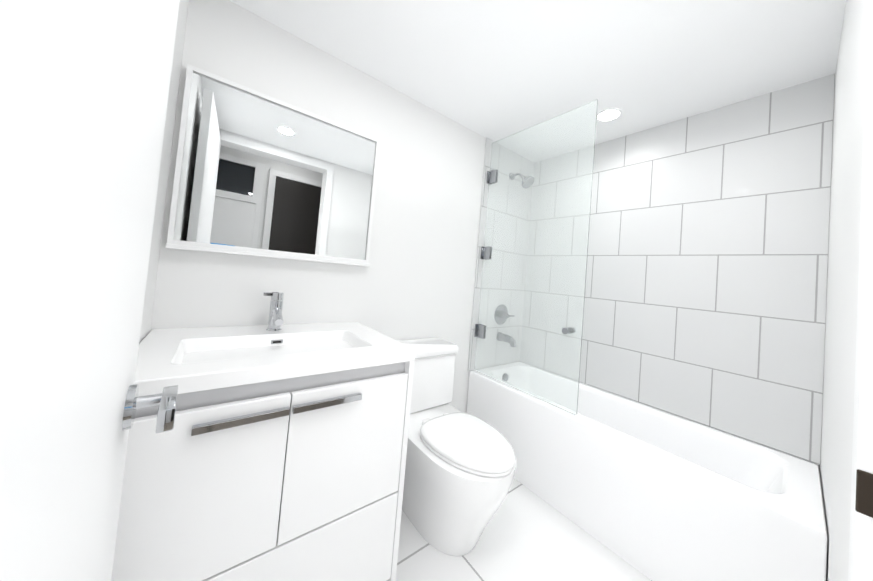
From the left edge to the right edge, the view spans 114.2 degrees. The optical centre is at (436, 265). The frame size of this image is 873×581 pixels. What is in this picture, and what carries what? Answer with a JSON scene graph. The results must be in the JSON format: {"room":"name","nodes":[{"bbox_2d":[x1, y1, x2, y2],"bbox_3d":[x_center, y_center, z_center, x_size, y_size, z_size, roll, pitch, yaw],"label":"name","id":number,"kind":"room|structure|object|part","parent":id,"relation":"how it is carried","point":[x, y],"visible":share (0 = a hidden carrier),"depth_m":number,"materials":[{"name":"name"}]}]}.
{"room":"bathroom","nodes":[
{"label":"bathroom","id":0,"kind":"room"},
{"bbox_2d":[139,0,188,342],"bbox_3d":[-0.240,-0.148,-0.038,0.120,2.500,2.570,6,-2,-38],"label":"wall","id":1,"kind":"structure","parent":0,"point":[164,173],"depth_m":0.94,"materials":[{"name":"white paint"}]},
{"bbox_2d":[0,0,179,580],"bbox_3d":[-0.292,0.083,0.201,0.040,2.032,0.810,6,-3,-41],"label":"door leaf","id":2,"kind":"structure","parent":1,"relation":"in","point":[84,88],"depth_m":0.20,"materials":[{"name":"white wood"}]},
{"bbox_2d":[122,384,177,432],"bbox_3d":[-0.492,0.235,0.446,0.119,0.070,0.127,6,-3,-41],"label":"door handle","id":3,"kind":"object","parent":2,"relation":"attached to","point":[165,400],"depth_m":0.45,"materials":[{"name":"silver metal"}]},
{"bbox_2d":[151,0,485,412],"bbox_3d":[-0.151,-0.081,1.734,2.440,2.500,0.120,6,-2,-38],"label":"wall","id":4,"kind":"structure","parent":0,"point":[415,279],"depth_m":1.46,"materials":[{"name":"white paint"}]},
{"bbox_2d":[165,64,379,265],"bbox_3d":[-0.630,-0.363,1.246,0.765,0.670,0.050,6,-2,-38],"label":"mirror","id":5,"kind":"object","parent":4,"relation":"attached to","point":[258,174],"visible":0.98,"depth_m":1.19,"materials":[{"name":"white mirror"}]},
{"bbox_2d":[467,138,494,370],"bbox_3d":[0.518,-0.067,2.170,0.588,1.655,0.011,6,-2,-38],"label":"wall tile","id":6,"kind":"structure","parent":4,"relation":"attached to","point":[479,261],"depth_m":2.00,"materials":[{"name":"white tile"}]},
{"bbox_2d":[396,478,651,580],"bbox_3d":[0.231,1.214,1.059,2.440,0.060,1.720,6,-2,-38],"label":"floor","id":7,"kind":"structure","parent":0,"point":[528,534],"depth_m":1.17,"materials":[{"name":"tile"}]},
{"bbox_2d":[111,292,415,580],"bbox_3d":[-0.567,0.613,0.996,0.757,1.000,0.567,6,-2,-38],"label":"bathroom vanity","id":8,"kind":"object","parent":7,"relation":"on","point":[278,452],"visible":0.94,"depth_m":0.78,"materials":[{"name":"white wood"}]},
{"bbox_3d":[-0.554,0.544,0.678,0.332,0.409,0.020,6,-2,-38],"label":"door","id":9,"kind":"part","parent":8,"relation":"part of","materials":[{"name":"white wood"}]},
{"bbox_3d":[-0.434,0.916,0.783,0.713,0.293,0.020,6,-2,-38],"label":"drawer","id":10,"kind":"part","parent":8,"relation":"part of","materials":[{"name":"white wood"}]},
{"bbox_3d":[-0.404,0.345,0.824,0.717,0.069,0.016,6,-2,-38],"label":"rail panel","id":11,"kind":"part","parent":8,"relation":"part of","materials":[{"name":"grey wood"}]},
{"bbox_2d":[262,292,283,330],"bbox_3d":[-0.639,0.184,1.110,0.077,0.150,0.128,6,-2,-38],"label":"faucet","id":12,"kind":"object","parent":8,"relation":"on","point":[275,321],"depth_m":1.12,"materials":[{"name":"silver metal"}]},
{"bbox_3d":[-0.273,0.575,0.897,0.378,0.409,0.020,6,-2,-38],"label":"door","id":13,"kind":"part","parent":8,"relation":"part of","materials":[{"name":"white wood"}]},
{"bbox_2d":[399,337,516,555],"bbox_3d":[0.030,0.808,1.341,0.451,0.734,0.756,6,-2,-38],"label":"toilet","id":14,"kind":"object","parent":7,"relation":"on","point":[460,467],"visible":0.69,"depth_m":1.16,"materials":[{"name":"white ceramic"}]},
{"bbox_3d":[-0.119,0.624,1.569,0.420,0.285,0.193,6,-2,-38],"label":"tank","id":15,"kind":"part","parent":14,"relation":"part of","materials":[{"name":"white ceramic"}]},
{"bbox_3d":[-0.103,0.459,1.571,0.438,0.046,0.213,6,-2,-38],"label":"tank lid","id":16,"kind":"part","parent":14,"relation":"part of","materials":[{"name":"white ceramic"}]},
{"bbox_3d":[0.141,0.767,1.215,0.331,0.017,0.411,6,-2,-38],"label":"seat","id":17,"kind":"part","parent":14,"relation":"part of","materials":[{"name":"white plastic"}]},
{"bbox_3d":[0.134,0.754,1.225,0.338,0.042,0.447,6,-2,-38],"label":"seat lid","id":18,"kind":"part","parent":14,"relation":"part of","materials":[{"name":"white plastic"}]},
{"bbox_2d":[466,370,826,580],"bbox_3d":[0.886,1.016,1.564,0.581,0.477,1.469,6,-2,-38],"label":"tub","id":19,"kind":"object","parent":7,"relation":"on","point":[651,493],"visible":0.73,"depth_m":1.19,"materials":[{"name":"white ceramic"}]},
{"bbox_2d":[474,99,597,415],"bbox_3d":[0.554,-0.066,1.734,0.084,1.632,0.720,6,-2,-38],"label":"glass","id":20,"kind":"object","parent":19,"relation":"on","point":[528,332],"visible":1,"depth_m":1.66,"materials":[{"name":"clear glass"}]},
{"bbox_2d":[229,0,845,144],"bbox_3d":[0.414,-0.981,1.135,2.200,0.080,1.475,6,-2,-38],"label":"ceiling","id":21,"kind":"structure","parent":0,"point":[495,70],"depth_m":1.21,"materials":[{"name":"white paint"}]},
{"bbox_2d":[597,108,621,121],"bbox_3d":[0.998,-0.872,1.638,0.136,0.004,0.136,6,-2,-38],"label":"recessed light","id":22,"kind":"object","parent":21,"relation":"in","point":[609,114],"visible":0.96,"depth_m":1.63,"materials":[{"name":"white paint"}]},
{"bbox_2d":[580,81,834,470],"bbox_3d":[1.584,0.053,1.381,0.120,2.500,2.570,6,-2,-38],"label":"wall","id":23,"kind":"structure","parent":0,"point":[823,373],"depth_m":1.22,"materials":[{"name":"white paint"}]},
{"bbox_2d":[579,74,834,464],"bbox_3d":[1.205,-0.022,1.771,0.011,1.655,1.462,6,-2,-38],"label":"wall tile","id":24,"kind":"structure","parent":23,"relation":"attached to","point":[706,284],"depth_m":1.44,"materials":[{"name":"white tile"}]},
{"bbox_2d":[820,0,872,580],"bbox_3d":[0.827,-0.041,0.472,2.200,2.500,0.125,6,-2,-38],"label":"wall","id":25,"kind":"structure","parent":0,"point":[841,328],"depth_m":0.74,"materials":[{"name":"white paint"}]},
{"bbox_2d":[848,0,872,580],"bbox_3d":[0.332,0.101,0.093,0.987,2.110,0.149,6,-2,-38],"label":"door frame","id":26,"kind":"structure","parent":25,"relation":"attached to","point":[860,523],"depth_m":0.42,"materials":[{"name":"white wood"}]},
{"bbox_2d":[855,469,872,517],"bbox_3d":[0.622,0.326,0.393,0.004,0.060,0.042,6,-2,-38],"label":"strike plate","id":27,"kind":"object","parent":26,"relation":"attached to","point":[864,494],"visible":1,"depth_m":0.40,"materials":[{"name":"brown metal"}]}
]}

